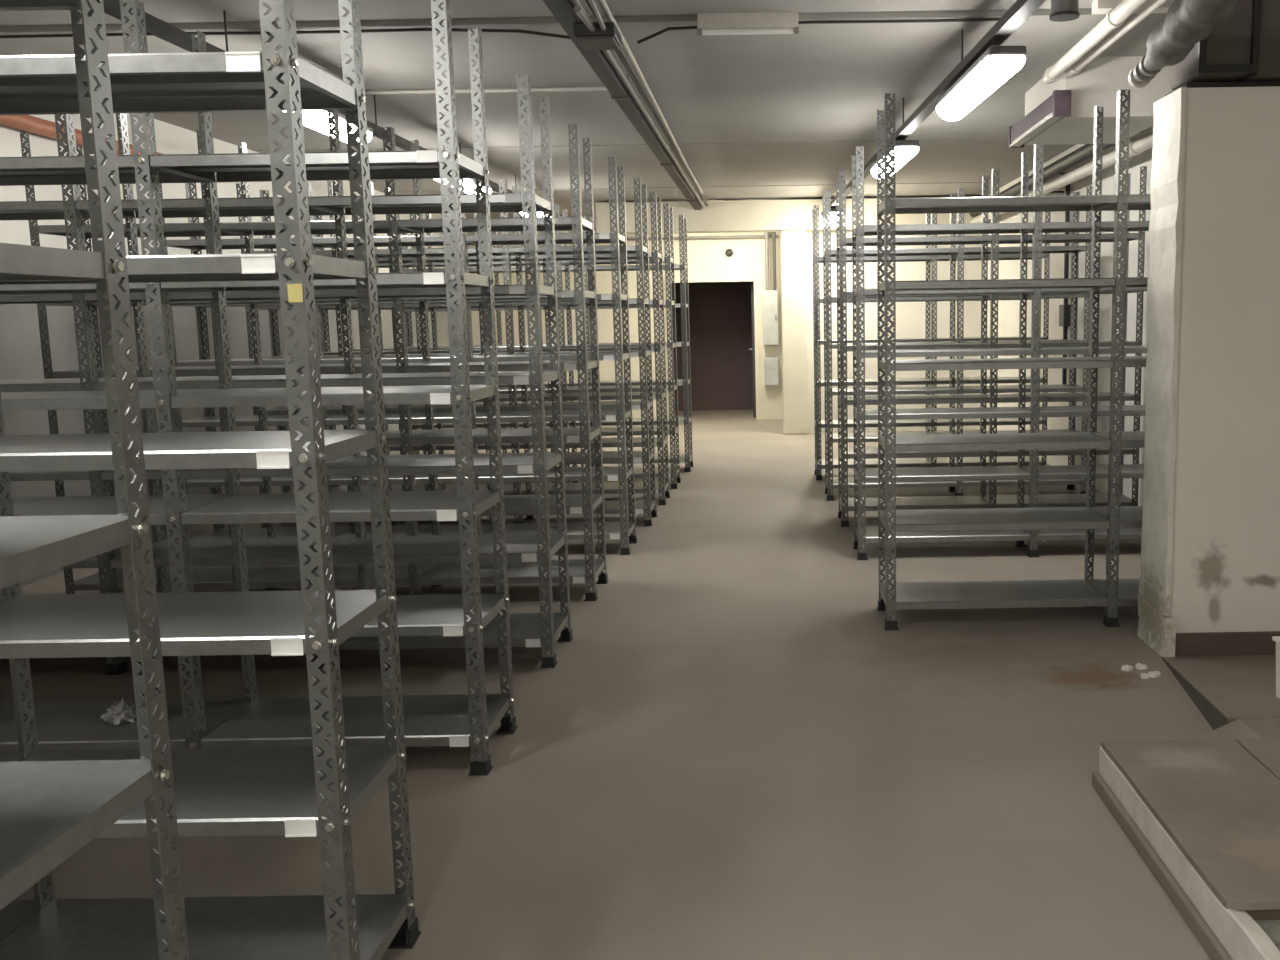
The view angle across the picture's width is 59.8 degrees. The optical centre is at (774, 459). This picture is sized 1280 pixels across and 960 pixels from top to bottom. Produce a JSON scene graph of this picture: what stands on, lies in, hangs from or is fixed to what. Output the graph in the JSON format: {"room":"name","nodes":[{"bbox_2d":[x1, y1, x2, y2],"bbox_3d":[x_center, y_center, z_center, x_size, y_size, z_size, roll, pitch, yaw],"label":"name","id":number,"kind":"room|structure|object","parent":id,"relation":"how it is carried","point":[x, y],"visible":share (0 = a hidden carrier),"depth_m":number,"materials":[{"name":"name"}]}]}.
{"room":"storage room","nodes":[
{"label":"storage room","id":0,"kind":"room"},
{"bbox_2d":[0,113,475,593],"bbox_3d":[-4.564,-0.810,6.843,0.200,3.000,19.000,-1,7,0],"label":"wall","id":1,"kind":"structure","parent":0,"point":[20,342],"depth_m":7.65,"materials":[{"name":"white paint"}]},
{"bbox_2d":[0,115,220,182],"bbox_3d":[-4.428,-2.038,6.887,0.100,0.140,3.801,-1,7,0],"label":"pipe","id":2,"kind":"object","parent":1,"relation":"attached to","point":[27,123],"visible":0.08,"depth_m":6.56,"materials":[{"name":"orange metal"}]},
{"bbox_2d":[0,0,1172,217],"bbox_3d":[-0.466,-2.564,7.634,8.450,0.255,21.400,-1,7,0],"label":"ceiling","id":3,"kind":"structure","parent":0,"point":[754,116],"depth_m":7.01,"materials":[{"name":"concrete"}]},
{"bbox_2d":[0,28,569,38],"bbox_3d":[-2.713,-2.131,5.537,3.443,0.051,0.086,-1,7,-1],"label":"cable","id":4,"kind":"object","parent":3,"relation":"attached to","point":[398,29],"visible":0.72,"depth_m":5.52,"materials":[{"name":"plastic"}]},
{"bbox_2d":[103,0,562,216],"bbox_3d":[-2.634,-2.131,5.971,0.075,0.290,15.400,-1,7,0],"label":"cable tray","id":5,"kind":"object","parent":3,"relation":"hanging from","point":[159,28],"visible":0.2,"depth_m":4.83,"materials":[{"name":"metal"}]},
{"bbox_2d":[283,110,372,142],"bbox_3d":[-2.591,-1.947,6.247,0.184,0.145,1.280,-1,7,0],"label":"ceiling light","id":6,"kind":"object","parent":5,"relation":"hanging from","point":[317,120],"visible":0.27,"depth_m":6.19,"materials":[{"name":"white plastic"}]},
{"bbox_2d":[434,178,491,193],"bbox_3d":[-2.618,-2.331,9.222,0.184,0.145,1.280,-1,7,0],"label":"ceiling light","id":7,"kind":"object","parent":5,"relation":"hanging from","point":[468,185],"visible":0.23,"depth_m":9.18,"materials":[{"name":"white plastic"}]},
{"bbox_2d":[520,212,548,217],"bbox_3d":[-2.624,-2.722,12.247,0.184,0.145,1.280,-1,7,0],"label":"ceiling light","id":8,"kind":"object","parent":5,"relation":"hanging from","point":[521,213],"visible":0.1,"depth_m":11.79,"materials":[{"name":"white plastic"}]},
{"bbox_2d":[365,87,607,94],"bbox_3d":[-2.738,-2.370,7.099,3.400,0.026,0.026,-1,7,0],"label":"conduit","id":9,"kind":"object","parent":3,"relation":"attached to","point":[549,89],"visible":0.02,"depth_m":7.09,"materials":[{"name":"grey metal"}]},
{"bbox_2d":[543,0,700,209],"bbox_3d":[-0.955,-2.344,7.132,0.110,0.144,17.750,-1,7,0],"label":"cable tray","id":10,"kind":"object","parent":3,"relation":"hanging from","point":[563,11],"visible":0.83,"depth_m":6.70,"materials":[{"name":"metal"}]},
{"bbox_2d":[571,0,704,207],"bbox_3d":[-0.882,-2.325,7.185,0.032,0.032,17.850,-1,7,0],"label":"conduit","id":11,"kind":"object","parent":10,"relation":"attached to","point":[608,53],"visible":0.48,"depth_m":7.19,"materials":[{"name":"grey metal"}]},
{"bbox_2d":[597,0,702,193],"bbox_3d":[-0.775,-2.087,5.325,0.046,0.030,14.100,-1,7,0],"label":"conduit","id":12,"kind":"object","parent":3,"relation":"attached to","point":[603,4],"visible":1,"depth_m":6.54,"materials":[{"name":"grey metal"}]},
{"bbox_2d":[573,0,621,49],"bbox_3d":[-0.826,-1.942,4.799,0.190,0.086,0.920,-1,7,0],"label":"junction box","id":13,"kind":"object","parent":12,"relation":"attached to","point":[600,35],"visible":1,"depth_m":5.02,"materials":[{"name":"metal"}]},
{"bbox_2d":[697,12,798,36],"bbox_3d":[-0.135,-2.170,5.467,0.504,0.112,0.040,-1,7,0],"label":"batten","id":14,"kind":"object","parent":3,"relation":"attached to","point":[757,22],"visible":1,"depth_m":5.45,"materials":[{"name":"white"}]},
{"bbox_2d":[596,197,989,233],"bbox_3d":[0.225,-3.105,13.988,4.950,0.370,0.300,-1,7,0],"label":"beam","id":15,"kind":"structure","parent":3,"relation":"attached to","point":[743,215],"depth_m":13.84,"materials":[{"name":"beige paint"}]},
{"bbox_2d":[585,0,707,206],"bbox_3d":[-0.835,-2.341,7.183,0.031,0.026,17.850,-1,7,0],"label":"conduit","id":16,"kind":"object","parent":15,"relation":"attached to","point":[619,53],"visible":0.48,"depth_m":7.19,"materials":[{"name":"metal"}]},
{"bbox_2d":[637,18,1027,43],"bbox_3d":[0.274,-2.176,5.540,1.980,0.064,0.122,0,7,4],"label":"cable","id":17,"kind":"object","parent":3,"relation":"attached to","point":[964,19],"visible":0.81,"depth_m":5.51,"materials":[{"name":"plastic"}]},
{"bbox_2d":[821,0,1045,215],"bbox_3d":[0.972,-2.188,5.971,0.078,0.290,15.416,-1,7,-3],"label":"cable tray","id":18,"kind":"object","parent":3,"relation":"hanging from","point":[1020,11],"visible":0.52,"depth_m":5.60,"materials":[{"name":"metal"}]},
{"bbox_2d":[824,207,843,227],"bbox_3d":[0.694,-2.884,13.090,0.184,0.145,1.280,-1,7,0],"label":"ceiling light","id":19,"kind":"object","parent":18,"relation":"hanging from","point":[833,210],"visible":0.3,"depth_m":12.49,"materials":[{"name":"white plastic"}]},
{"bbox_2d":[871,140,918,177],"bbox_3d":[0.895,-2.272,8.329,0.184,0.145,1.280,-1,7,-3],"label":"ceiling light","id":20,"kind":"object","parent":18,"relation":"hanging from","point":[905,150],"visible":0.65,"depth_m":7.73,"materials":[{"name":"white plastic"}]},
{"bbox_2d":[936,46,1025,120],"bbox_3d":[1.024,-1.907,5.604,0.184,0.145,1.280,-1,7,-3],"label":"ceiling light","id":21,"kind":"object","parent":18,"relation":"hanging from","point":[996,65],"visible":1,"depth_m":5.29,"materials":[{"name":"white plastic"}]},
{"bbox_2d":[1049,0,1079,21],"bbox_3d":[1.336,-2.115,5.074,0.136,0.146,0.136,-1,7,0],"label":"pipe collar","id":22,"kind":"object","parent":3,"relation":"attached to","point":[1061,10],"visible":1,"depth_m":5.04,"materials":[{"name":"metal"}]},
{"bbox_2d":[1042,0,1147,83],"bbox_3d":[1.612,-1.927,3.911,0.090,0.090,5.245,-1,7,0],"label":"pipe","id":23,"kind":"object","parent":3,"relation":"attached to","point":[1116,17],"visible":1,"depth_m":5.50,"materials":[{"name":"white metal"}]},
{"bbox_2d":[1025,56,1172,144],"bbox_3d":[2.041,-2.291,7.044,0.645,0.365,1.050,-1,7,0],"label":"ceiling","id":24,"kind":"structure","parent":3,"relation":"attached to","point":[1098,82],"depth_m":6.54,"materials":[{"name":"white paint"}]},
{"bbox_2d":[1009,90,1070,147],"bbox_3d":[1.670,-2.155,7.005,0.102,0.147,1.240,-1,7,0],"label":"light","id":25,"kind":"object","parent":24,"relation":"attached to","point":[1057,106],"visible":1,"depth_m":6.75,"materials":[{"name":"grey metal"}]},
{"bbox_2d":[1065,0,1166,77],"bbox_3d":[1.748,-1.944,3.909,0.063,0.056,5.245,-1,7,0],"label":"pipe","id":26,"kind":"object","parent":24,"relation":"attached to","point":[1076,68],"visible":0.98,"depth_m":5.59,"materials":[{"name":"white metal"}]},
{"bbox_2d":[1235,0,1279,81],"bbox_3d":[2.860,-1.874,4.614,1.820,0.555,0.380,-1,7,0],"label":"beam","id":27,"kind":"structure","parent":3,"relation":"attached to","point":[1269,58],"depth_m":4.45,"materials":[{"name":"brown concrete"}]},
{"bbox_2d":[1171,0,1261,89],"bbox_3d":[1.828,-1.788,4.598,0.243,0.400,0.370,-1,7,0],"label":"ventilation duct","id":28,"kind":"object","parent":27,"relation":"attached to","point":[1230,52],"visible":0.74,"depth_m":4.44,"materials":[{"name":"grey metal"}]},
{"bbox_2d":[0,410,1212,959],"bbox_3d":[-0.416,0.582,8.040,8.450,0.200,21.400,-1,7,0],"label":"floor","id":29,"kind":"structure","parent":0,"point":[730,752],"depth_m":3.83,"materials":[{"name":"paint"}]},
{"bbox_2d":[0,0,188,959],"bbox_3d":[-1.409,0.094,1.401,0.966,2.500,0.496,-1,7,0],"label":"shelving rack","id":30,"kind":"object","parent":29,"relation":"on","point":[50,810],"visible":1,"depth_m":1.57,"materials":[{"name":"metal"}]},
{"bbox_2d":[0,0,420,959],"bbox_3d":[-1.791,-0.024,2.363,1.786,2.500,0.416,-1,7,0],"label":"shelving rack","id":31,"kind":"object","parent":29,"relation":"on","point":[319,789],"visible":0.94,"depth_m":2.38,"materials":[{"name":"metal"}]},
{"bbox_2d":[0,0,517,775],"bbox_3d":[-2.413,-0.191,3.731,2.866,2.500,0.436,-1,7,0],"label":"shelving rack","id":32,"kind":"object","parent":29,"relation":"on","point":[458,720],"visible":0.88,"depth_m":3.67,"materials":[{"name":"metal"}]},
{"bbox_2d":[100,697,135,724],"bbox_3d":[-2.292,0.874,3.837,0.124,0.085,0.090,-1,7,0],"label":"plastic bag","id":33,"kind":"object","parent":32,"relation":"on","point":[119,712],"visible":1,"depth_m":3.82,"materials":[{"name":"grey plastic"}]},
{"bbox_2d":[0,75,572,674],"bbox_3d":[-2.416,-0.338,4.872,2.866,2.500,0.456,-1,7,0],"label":"shelving rack","id":34,"kind":"object","parent":29,"relation":"on","point":[540,629],"visible":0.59,"depth_m":4.76,"materials":[{"name":"metal"}]},
{"bbox_2d":[20,124,608,600],"bbox_3d":[-2.418,-0.484,6.003,2.866,2.500,0.456,-1,7,0],"label":"shelving rack","id":35,"kind":"object","parent":29,"relation":"on","point":[585,570],"visible":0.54,"depth_m":5.93,"materials":[{"name":"metal"}]},
{"bbox_2d":[155,157,637,554],"bbox_3d":[-2.390,-0.632,7.143,2.866,2.500,0.436,-1,7,0],"label":"shelving rack","id":36,"kind":"object","parent":29,"relation":"on","point":[622,530],"visible":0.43,"depth_m":7.06,"materials":[{"name":"metal"}]},
{"bbox_2d":[236,177,657,526],"bbox_3d":[-2.357,-0.758,8.120,2.866,2.500,0.426,-1,7,0],"label":"shelving rack","id":37,"kind":"object","parent":29,"relation":"on","point":[644,506],"visible":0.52,"depth_m":8.01,"materials":[{"name":"metal"}]},
{"bbox_2d":[314,192,670,504],"bbox_3d":[-2.344,-0.875,9.022,2.866,2.500,0.426,-1,7,0],"label":"shelving rack","id":38,"kind":"object","parent":29,"relation":"on","point":[659,442],"visible":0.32,"depth_m":8.97,"materials":[{"name":"metal"}]},
{"bbox_2d":[346,203,680,488],"bbox_3d":[-2.326,-0.986,9.875,2.866,2.500,0.426,-1,7,0],"label":"shelving rack","id":39,"kind":"object","parent":29,"relation":"on","point":[674,471],"visible":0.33,"depth_m":9.77,"materials":[{"name":"metal"}]},
{"bbox_2d":[393,215,693,471],"bbox_3d":[-2.288,-1.125,10.951,2.866,2.500,0.436,-1,7,0],"label":"shelving rack","id":40,"kind":"object","parent":29,"relation":"on","point":[685,458],"visible":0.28,"depth_m":10.84,"materials":[{"name":"metal"}]},
{"bbox_2d":[812,205,1049,479],"bbox_3d":[1.433,-1.095,10.257,2.146,2.500,0.436,-1,7,0],"label":"shelving rack","id":41,"kind":"object","parent":29,"relation":"on","point":[1003,460],"visible":0.6,"depth_m":10.15,"materials":[{"name":"metal"}]},
{"bbox_2d":[822,186,1091,500],"bbox_3d":[1.480,-0.948,9.112,2.146,2.500,0.426,-1,7,0],"label":"shelving rack","id":42,"kind":"object","parent":29,"relation":"on","point":[832,482],"visible":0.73,"depth_m":9.01,"materials":[{"name":"metal"}]},
{"bbox_2d":[836,166,1146,526],"bbox_3d":[1.527,-0.801,7.966,2.146,2.500,0.416,-1,7,0],"label":"shelving rack","id":43,"kind":"object","parent":29,"relation":"on","point":[846,504],"visible":0.77,"depth_m":7.87,"materials":[{"name":"metal"}]},
{"bbox_2d":[852,143,1149,559],"bbox_3d":[1.565,-0.659,6.865,2.146,2.500,0.396,-1,7,0],"label":"shelving rack","id":44,"kind":"object","parent":29,"relation":"on","point":[865,534],"visible":0.58,"depth_m":6.78,"materials":[{"name":"metal"}]},
{"bbox_2d":[877,90,1150,630],"bbox_3d":[1.583,-0.463,5.343,2.146,2.500,0.426,-1,7,0],"label":"shelving rack","id":45,"kind":"object","parent":29,"relation":"on","point":[1109,592],"visible":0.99,"depth_m":5.27,"materials":[{"name":"metal"}]},
{"bbox_2d":[1121,665,1133,670],"bbox_3d":[1.490,0.880,4.655,0.046,0.014,0.050,4,9,31],"label":"flake","id":46,"kind":"object","parent":29,"relation":"on","point":[1124,667],"visible":1,"depth_m":4.64,"materials":[{"name":"white"}]},
{"bbox_2d":[1135,663,1146,669],"bbox_3d":[1.556,0.876,4.675,0.047,0.015,0.050,0,7,4],"label":"flake","id":47,"kind":"object","parent":29,"relation":"on","point":[1138,665],"visible":1,"depth_m":4.66,"materials":[{"name":"white"}]},
{"bbox_2d":[1140,673,1149,678],"bbox_3d":[1.532,0.892,4.554,0.036,0.015,0.051,2,8,21],"label":"flake","id":48,"kind":"object","parent":29,"relation":"on","point":[1142,675],"visible":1,"depth_m":4.54,"materials":[{"name":"white"}]},
{"bbox_2d":[1148,671,1160,677],"bbox_3d":[1.578,0.889,4.575,0.049,0.014,0.073,3,9,31],"label":"flake","id":49,"kind":"object","parent":29,"relation":"on","point":[1153,674],"visible":1,"depth_m":4.55,"materials":[{"name":"white"}]},
{"bbox_2d":[1092,718,1279,959],"bbox_3d":[2.280,1.302,0.780,2.522,0.146,6.085,-1,7,0],"label":"raised platform","id":50,"kind":"object","parent":29,"relation":"on","point":[1225,934],"visible":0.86,"depth_m":2.83,"materials":[{"name":"concrete"}]},
{"bbox_2d":[1101,739,1279,909],"bbox_3d":[1.249,0.961,3.014,0.425,0.018,0.980,-1,7,0],"label":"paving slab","id":51,"kind":"object","parent":50,"relation":"on","point":[1220,806],"visible":1,"depth_m":3.02,"materials":[{"name":"grey concrete"}]},
{"bbox_2d":[1236,738,1279,779],"bbox_3d":[1.741,0.954,3.014,0.550,0.018,0.981,-1,7,0],"label":"paving slab","id":52,"kind":"object","parent":50,"relation":"on","point":[1266,751],"visible":0.8,"depth_m":3.40,"materials":[{"name":"grey concrete"}]},
{"bbox_2d":[1244,909,1279,919],"bbox_3d":[2.311,0.970,3.029,2.450,0.037,0.960,-1,7,0],"label":"bedding","id":53,"kind":"object","parent":50,"relation":"on","point":[1271,914],"depth_m":2.55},
{"bbox_2d":[1161,655,1279,729],"bbox_3d":[2.587,0.862,4.306,2.054,0.105,1.010,-1,7,0],"label":"concrete ramp","id":54,"kind":"object","parent":29,"relation":"on","point":[1225,690],"visible":0.76,"depth_m":4.29,"materials":[{"name":"grey concrete"}]},
{"bbox_2d":[1272,636,1279,698],"bbox_3d":[1.958,0.764,3.990,0.236,0.240,0.188,-1,7,0],"label":"bucket","id":55,"kind":"object","parent":54,"relation":"on","point":[1276,639],"visible":1,"depth_m":4.04,"materials":[{"name":"white plastic"}]},
{"bbox_2d":[467,217,782,418],"bbox_3d":[-2.179,-2.078,16.364,4.610,3.000,0.200,-1,7,0],"label":"wall","id":56,"kind":"structure","parent":0,"point":[707,258],"depth_m":16.21,"materials":[{"name":"beige paint"}]},
{"bbox_2d":[477,228,596,234],"bbox_3d":[-2.154,-3.347,16.039,4.400,0.070,0.070,-1,7,0],"label":"pipe","id":57,"kind":"object","parent":56,"relation":"attached to","point":[595,230],"visible":0.03,"depth_m":16.01,"materials":[{"name":"grey metal"}]},
{"bbox_2d":[627,235,777,239],"bbox_3d":[-2.152,-3.229,16.064,4.400,0.044,0.044,-1,7,0],"label":"pipe","id":58,"kind":"object","parent":56,"relation":"attached to","point":[742,236],"visible":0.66,"depth_m":16.05,"materials":[{"name":"beige metal"}]},
{"bbox_2d":[665,277,759,419],"bbox_3d":[-0.921,-1.638,16.313,1.370,2.100,0.020,-1,7,0],"label":"door frame","id":59,"kind":"structure","parent":56,"relation":"in","point":[733,279],"depth_m":16.25,"materials":[{"name":"beige paint"}]},
{"bbox_2d":[725,249,732,256],"bbox_3d":[-0.669,-3.036,16.100,0.120,0.120,0.085,-1,7,0],"label":"wall sensor","id":60,"kind":"object","parent":56,"relation":"attached to","point":[729,252],"visible":1,"depth_m":16.07,"materials":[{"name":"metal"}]},
{"bbox_2d":[749,283,755,416],"bbox_3d":[-0.352,-1.698,16.982,0.110,2.010,0.880,-1,7,0],"label":"door","id":61,"kind":"structure","parent":56,"relation":"in","point":[752,284],"depth_m":16.55,"materials":[{"name":"silver metal"}]},
{"bbox_2d":[762,290,778,345],"bbox_3d":[-0.063,-2.087,16.171,0.230,0.800,0.190,-1,7,0],"label":"electrical box","id":62,"kind":"object","parent":56,"relation":"attached to","point":[770,297],"visible":1,"depth_m":16.09,"materials":[{"name":"white metal"}]},
{"bbox_2d":[764,232,769,290],"bbox_3d":[-0.118,-3.013,16.011,0.060,1.080,0.060,-1,7,0],"label":"conduit","id":63,"kind":"object","parent":62,"relation":"attached to","point":[767,287],"visible":0.66,"depth_m":16.00,"materials":[{"name":"beige metal"}]},
{"bbox_2d":[772,232,776,289],"bbox_3d":[-0.008,-3.015,16.016,0.048,1.080,0.048,-1,7,0],"label":"conduit","id":64,"kind":"object","parent":62,"relation":"attached to","point":[773,233],"visible":0.66,"depth_m":16.01,"materials":[{"name":"metal"}]},
{"bbox_2d":[764,357,778,385],"bbox_3d":[-0.051,-1.307,16.301,0.210,0.420,0.132,-1,7,0],"label":"meter box","id":65,"kind":"object","parent":56,"relation":"attached to","point":[771,364],"visible":1,"depth_m":16.24,"materials":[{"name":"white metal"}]},
{"bbox_2d":[671,282,753,410],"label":"door","id":66,"kind":"structure","parent":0,"point":[720,313],"depth_m":18.11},
{"bbox_2d":[780,230,807,433],"bbox_3d":[0.251,-1.634,14.188,0.325,2.600,0.200,-1,7,0],"label":"wall","id":67,"kind":"structure","parent":0,"point":[793,242],"depth_m":14.08,"materials":[{"name":"beige paint"}]},
{"bbox_2d":[789,196,984,432],"bbox_3d":[1.423,-2.006,15.363,2.590,3.000,2.220,-1,7,0],"label":"wall","id":68,"kind":"structure","parent":0,"point":[910,316],"depth_m":14.27,"materials":[{"name":"white paint"}]},
{"bbox_2d":[984,126,1152,505],"bbox_3d":[2.828,-1.415,10.612,0.200,3.000,11.400,-1,7,0],"label":"wall","id":69,"kind":"structure","parent":0,"point":[1008,310],"depth_m":9.76,"materials":[{"name":"white paint"}]},
{"bbox_2d":[970,129,1145,216],"bbox_3d":[2.576,-2.562,9.460,0.261,0.136,9.310,-1,7,0],"label":"pipe","id":70,"kind":"object","parent":69,"relation":"attached to","point":[1084,152],"visible":0.34,"depth_m":9.55,"materials":[{"name":"metal"}]},
{"bbox_2d":[970,132,1152,223],"bbox_3d":[2.583,-2.417,9.479,0.251,0.117,9.310,-1,7,0],"label":"pipe","id":71,"kind":"object","parent":69,"relation":"attached to","point":[1138,146],"visible":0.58,"depth_m":8.79,"materials":[{"name":"metal"}]},
{"bbox_2d":[1059,184,1070,383],"bbox_3d":[2.690,-1.590,10.186,0.070,1.900,0.180,-1,7,0],"label":"conduit","id":72,"kind":"object","parent":69,"relation":"attached to","point":[1064,310],"visible":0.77,"depth_m":10.14,"materials":[{"name":"metal"}]},
{"bbox_2d":[1142,86,1279,632],"bbox_3d":[2.744,-0.372,4.838,2.100,2.412,0.320,-1,7,0],"label":"wall","id":73,"kind":"structure","parent":0,"point":[1225,571],"depth_m":4.67,"materials":[{"name":"paint"}]},
{"bbox_2d":[1137,87,1185,656],"bbox_3d":[1.700,-0.353,4.822,0.052,2.412,0.352,-1,7,0],"label":"pier","id":74,"kind":"object","parent":73,"relation":"attached to","point":[1157,631],"visible":1,"depth_m":4.79,"materials":[{"name":"paint"}]},
{"bbox_2d":[1128,0,1236,88],"bbox_3d":[1.436,-1.540,3.484,0.178,0.238,2.619,0,7,6],"label":"pipe","id":75,"kind":"object","parent":73,"relation":"attached to","point":[1186,23],"visible":1,"depth_m":3.92,"materials":[{"name":"silver metal"}]},
{"bbox_2d":[1165,81,1279,95],"bbox_3d":[2.745,-1.589,4.711,2.060,0.033,0.260,-1,7,0],"label":"trim","id":76,"kind":"structure","parent":73,"relation":"on","point":[1251,83],"depth_m":4.58,"materials":[{"name":"grey"}]},
{"bbox_2d":[1175,631,1279,655],"bbox_3d":[2.671,0.795,4.817,1.885,0.105,0.020,-1,7,0],"label":"baseboard","id":77,"kind":"structure","parent":73,"relation":"attached to","point":[1201,643],"depth_m":4.81,"materials":[{"name":"black"}]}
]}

